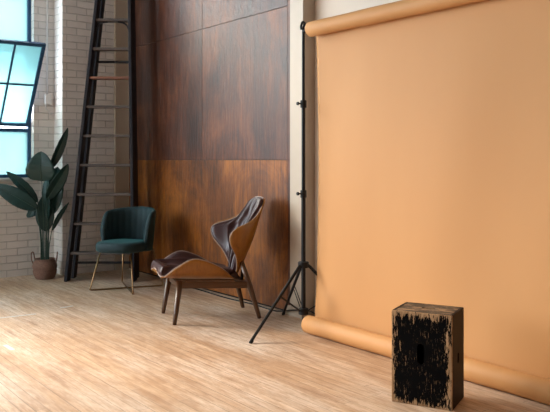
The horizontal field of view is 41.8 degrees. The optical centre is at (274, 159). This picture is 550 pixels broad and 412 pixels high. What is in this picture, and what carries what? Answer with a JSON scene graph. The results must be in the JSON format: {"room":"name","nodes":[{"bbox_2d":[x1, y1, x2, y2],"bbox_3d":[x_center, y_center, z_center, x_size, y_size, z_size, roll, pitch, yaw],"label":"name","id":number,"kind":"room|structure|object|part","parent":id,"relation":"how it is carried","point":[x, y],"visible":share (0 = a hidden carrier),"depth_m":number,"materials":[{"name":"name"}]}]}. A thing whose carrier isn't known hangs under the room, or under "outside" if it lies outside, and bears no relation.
{"room":"studio","nodes":[
{"label":"studio","id":0,"kind":"room"},
{"bbox_2d":[0,0,53,277],"bbox_3d":[-5.323,-0.910,5.901,9.300,4.300,0.300,0,0,-37],"label":"wall","id":1,"kind":"structure","parent":0,"point":[19,234],"depth_m":7.80,"materials":[{"name":"brick"}]},
{"bbox_2d":[0,0,45,180],"bbox_3d":[-3.140,-1.242,7.178,1.620,2.935,0.618,0,0,-37],"label":"window","id":2,"kind":"structure","parent":1,"relation":"in","point":[21,59],"depth_m":7.68,"materials":[{"name":"clear glass"}]},
{"bbox_3d":[-3.306,-1.490,7.395,1.520,0.600,0.005,0,0,-37],"label":"pane","id":3,"kind":"part","parent":2,"relation":"part of","materials":[{"name":"clear glass"}]},
{"bbox_3d":[-3.306,-0.076,7.395,1.520,0.472,0.005,0,0,-37],"label":"pane","id":4,"kind":"part","parent":2,"relation":"part of","materials":[{"name":"clear glass"}]},
{"bbox_3d":[-3.307,-1.260,7.396,1.580,2.900,0.070,0,0,-37],"label":"frame","id":5,"kind":"part","parent":2,"relation":"part of","materials":[{"name":"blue metal"}]},
{"bbox_3d":[-3.258,0.207,7.332,1.620,0.035,0.130,0,0,-37],"label":"sill","id":6,"kind":"part","parent":2,"relation":"part of","materials":[{"name":"white paint"}]},
{"bbox_3d":[-3.126,-0.784,7.159,1.460,0.925,0.005,0,33,-37],"label":"sash glass","id":7,"kind":"part","parent":2,"relation":"part of","materials":[{"name":"clear glass"}]},
{"bbox_3d":[-3.124,-0.782,7.157,1.520,0.985,0.037,0,33,-37],"label":"sash frame","id":8,"kind":"part","parent":2,"relation":"part of","materials":[{"name":"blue metal"}]},
{"bbox_2d":[44,0,52,114],"bbox_3d":[-2.469,-1.766,7.860,0.090,2.547,0.045,0,0,-37],"label":"conduit","id":9,"kind":"object","parent":1,"relation":"attached to","point":[47,97],"visible":1,"depth_m":7.86,"materials":[{"name":"white metal"}]},
{"bbox_2d":[54,0,113,274],"bbox_3d":[-2.124,-0.910,8.016,0.604,4.300,0.260,0,0,-37],"label":"wall pier","id":10,"kind":"object","parent":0,"point":[72,18],"visible":0.79,"depth_m":7.88,"materials":[{"name":"paint"}]},
{"bbox_2d":[129,0,399,300],"bbox_3d":[1.575,-0.910,4.203,0.295,4.300,10.770,0,0,-37],"label":"wall","id":11,"kind":"structure","parent":0,"point":[323,8],"depth_m":5.66,"materials":[{"name":"beige paint"}]},
{"bbox_2d":[114,0,128,269],"bbox_3d":[-1.801,-0.910,8.240,0.182,4.300,0.255,0,0,-37],"label":"trim","id":12,"kind":"structure","parent":11,"relation":"attached to","point":[121,87],"depth_m":8.13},
{"bbox_2d":[129,0,289,309],"bbox_3d":[-0.745,-0.900,6.968,0.040,4.280,2.940,0,0,-37],"label":"paneling","id":13,"kind":"structure","parent":11,"relation":"attached to","point":[213,76],"depth_m":6.66,"materials":[{"name":"brown wood"}]},
{"bbox_2d":[286,305,303,318],"bbox_3d":[0.161,1.202,5.700,0.030,0.075,0.194,0,0,-37],"label":"baseboard","id":14,"kind":"structure","parent":11,"relation":"attached to","point":[289,307],"depth_m":5.70,"materials":[{"name":"white paint"}]},
{"bbox_2d":[290,0,314,316],"bbox_3d":[0.234,-0.910,5.758,0.160,4.300,0.166,0,0,-37],"label":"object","id":15,"kind":"structure","parent":11,"relation":"attached to","point":[300,10],"depth_m":5.70,"materials":[{"name":"white paint"}]},
{"bbox_2d":[0,269,549,411],"bbox_3d":[-1.955,1.290,1.571,9.400,0.100,11.470,0,0,-37],"label":"floor","id":16,"kind":"structure","parent":0,"point":[113,350],"depth_m":4.52,"materials":[{"name":"brown wood"}]},
{"bbox_2d":[0,128,68,279],"bbox_3d":[-2.502,0.452,7.508,0.767,1.577,0.317,0,0,0],"label":"potted plant","id":17,"kind":"object","parent":16,"relation":"on","point":[40,167],"visible":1,"depth_m":7.45,"materials":[{"name":"green plant"}]},
{"bbox_3d":[-2.451,0.790,7.477,0.014,0.571,0.084,0,0,19],"label":"stem","id":18,"kind":"part","parent":17,"relation":"part of","materials":[{"name":"green plant"}]},
{"bbox_3d":[-2.440,0.797,7.551,0.015,0.555,0.032,0,0,0],"label":"stem","id":19,"kind":"part","parent":17,"relation":"part of","materials":[{"name":"green plant"}]},
{"bbox_3d":[-2.410,0.647,7.476,0.015,0.856,0.082,0,0,0],"label":"stem","id":20,"kind":"part","parent":17,"relation":"part of","materials":[{"name":"green plant"}]},
{"bbox_3d":[-2.377,0.742,7.496,0.022,0.665,0.042,0,0,0],"label":"stem","id":21,"kind":"part","parent":17,"relation":"part of","materials":[{"name":"green plant"}]},
{"bbox_2d":[31,252,57,279],"bbox_3d":[-2.410,1.099,7.540,0.254,0.281,0.254,0,0,-37],"label":"basket","id":22,"kind":"object","parent":16,"relation":"on","point":[44,267],"depth_m":7.46,"materials":[{"name":"brown wicker"}]},
{"bbox_2d":[64,0,138,281],"bbox_3d":[-1.786,-0.453,7.521,0.722,3.394,0.417,0,0,0],"label":"ladder","id":23,"kind":"object","parent":16,"relation":"on","point":[79,194],"visible":0.92,"depth_m":7.43,"materials":[{"name":"black metal"}]},
{"bbox_3d":[-1.966,-0.440,7.451,0.438,3.368,0.138,0,0,-23],"label":"rail","id":24,"kind":"part","parent":23,"relation":"part of","materials":[{"name":"black metal"}]},
{"bbox_3d":[-1.957,-0.440,7.628,0.393,3.365,0.112,0,0,-16],"label":"rail","id":25,"kind":"part","parent":23,"relation":"part of","materials":[{"name":"black metal"}]},
{"bbox_3d":[-1.479,-0.440,7.451,0.092,3.366,0.293,0,0,-28],"label":"rail","id":26,"kind":"part","parent":23,"relation":"part of","materials":[{"name":"black metal"}]},
{"bbox_3d":[-1.488,-0.440,7.628,0.099,3.363,0.202,0,0,0],"label":"rail","id":27,"kind":"part","parent":23,"relation":"part of","materials":[{"name":"black metal"}]},
{"bbox_2d":[89,206,163,293],"bbox_3d":[-1.428,0.852,6.936,0.538,0.774,0.611,0,0,20],"label":"accent chair","id":28,"kind":"object","parent":16,"relation":"on","point":[125,230],"visible":1,"depth_m":7.01,"materials":[{"name":"teal fabric"}]},
{"bbox_3d":[-1.454,0.818,6.865,0.464,0.100,0.460,0,0,20],"label":"seat","id":29,"kind":"part","parent":28,"relation":"part of","materials":[{"name":"teal fabric"}]},
{"bbox_3d":[-1.425,1.049,6.945,0.718,0.378,0.015,0,0,-22],"label":"wire leg","id":30,"kind":"part","parent":28,"relation":"part of","materials":[{"name":"gold metal"}]},
{"bbox_3d":[-1.425,1.049,6.945,0.015,0.379,0.718,0,0,-20],"label":"wire leg","id":31,"kind":"part","parent":28,"relation":"part of","materials":[{"name":"gold metal"}]},
{"bbox_3d":[-1.385,0.665,7.055,0.536,0.400,0.358,0,0,20],"label":"backrest","id":32,"kind":"part","parent":28,"relation":"part of","materials":[{"name":"teal fabric"}]},
{"bbox_2d":[151,196,264,324],"bbox_3d":[-0.521,0.770,5.731,0.878,0.948,0.611,0,0,-20],"label":"lounge chair","id":33,"kind":"object","parent":16,"relation":"on","point":[234,235],"visible":1,"depth_m":5.63,"materials":[{"name":"brown wood"}]},
{"bbox_3d":[-0.872,1.077,5.818,0.097,0.332,0.049,0,0,5],"label":"leg","id":34,"kind":"part","parent":33,"relation":"part of","materials":[{"name":"brown wood"}]},
{"bbox_3d":[-0.782,0.957,5.638,0.022,0.043,0.370,0,0,-20],"label":"cross rail","id":35,"kind":"part","parent":33,"relation":"part of","materials":[{"name":"brown wood"}]},
{"bbox_3d":[-0.737,1.077,5.441,0.097,0.332,0.049,0,0,-45],"label":"leg","id":36,"kind":"part","parent":33,"relation":"part of","materials":[{"name":"brown wood"}]},
{"bbox_2d":[151,251,239,278],"bbox_3d":[-0.628,0.845,5.693,0.651,0.196,0.525,0,0,-20],"label":"seat cushion","id":37,"kind":"object","parent":33,"relation":"on","point":[179,264],"depth_m":5.53,"materials":[{"name":"leather"}]},
{"bbox_3d":[-0.589,0.963,5.905,0.559,0.081,0.026,0,0,-19],"label":"rail","id":38,"kind":"part","parent":33,"relation":"part of","materials":[{"name":"brown wood"}]},
{"bbox_3d":[-0.463,0.963,5.555,0.559,0.081,0.026,0,0,-21],"label":"rail","id":39,"kind":"part","parent":33,"relation":"part of","materials":[{"name":"brown wood"}]},
{"bbox_2d":[212,197,262,270],"bbox_3d":[-0.279,0.625,5.818,0.340,0.650,0.588,0,0,-20],"label":"chair back","id":40,"kind":"object","parent":33,"relation":"on","point":[234,235],"depth_m":5.81,"materials":[{"name":"leather"}]},
{"bbox_3d":[-0.322,1.018,5.998,0.052,0.450,0.180,0,0,34],"label":"leg","id":41,"kind":"part","parent":33,"relation":"part of","materials":[{"name":"brown wood"}]},
{"bbox_3d":[-0.197,1.018,5.652,0.180,0.450,0.052,0,0,17],"label":"leg","id":42,"kind":"part","parent":33,"relation":"part of","materials":[{"name":"brown wood"}]},
{"bbox_2d":[196,289,314,313],"bbox_3d":[-0.148,1.170,5.957,0.217,0.145,2.852,0,0,-37],"label":"power cable","id":43,"kind":"object","parent":16,"relation":"on","point":[196,289],"visible":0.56,"depth_m":6.18,"materials":[{"name":"black plastic"}]},
{"bbox_2d":[249,21,316,343],"bbox_3d":[0.094,0.118,5.232,0.880,2.259,0.903,0,0,-37],"label":"stand","id":44,"kind":"object","parent":16,"relation":"on","point":[303,264],"visible":0.97,"depth_m":5.23,"materials":[{"name":"black metal"}]},
{"bbox_3d":[0.011,0.995,5.047,0.508,0.482,0.093,0,0,-37],"label":"leg","id":45,"kind":"part","parent":44,"relation":"part of","materials":[{"name":"black metal"}]},
{"bbox_3d":[0.133,0.995,5.518,0.022,0.482,0.515,0,0,-15],"label":"leg","id":46,"kind":"part","parent":44,"relation":"part of","materials":[{"name":"black metal"}]},
{"bbox_3d":[0.467,0.995,5.192,0.485,0.482,0.022,0,0,12],"label":"leg","id":47,"kind":"part","parent":44,"relation":"part of","materials":[{"name":"black metal"}]},
{"bbox_3d":[1.059,-0.940,4.131,0.031,0.032,2.781,0,0,-37],"label":"crossbar","id":48,"kind":"object","parent":44,"relation":"attached to","visible":0},
{"bbox_2d":[301,0,549,404],"bbox_3d":[1.061,0.122,4.111,0.169,2.235,2.688,0,0,-37],"label":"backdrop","id":49,"kind":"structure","parent":48,"relation":"hanging from","point":[434,115],"depth_m":4.29,"materials":[{"name":"orange paper"}]},
{"bbox_2d":[392,302,463,410],"bbox_3d":[0.793,1.005,3.731,0.312,0.470,0.244,0,0,28],"label":"wooden box","id":50,"kind":"object","parent":16,"relation":"on","point":[428,339],"visible":1,"depth_m":3.63,"materials":[{"name":"black paint"}]}
]}

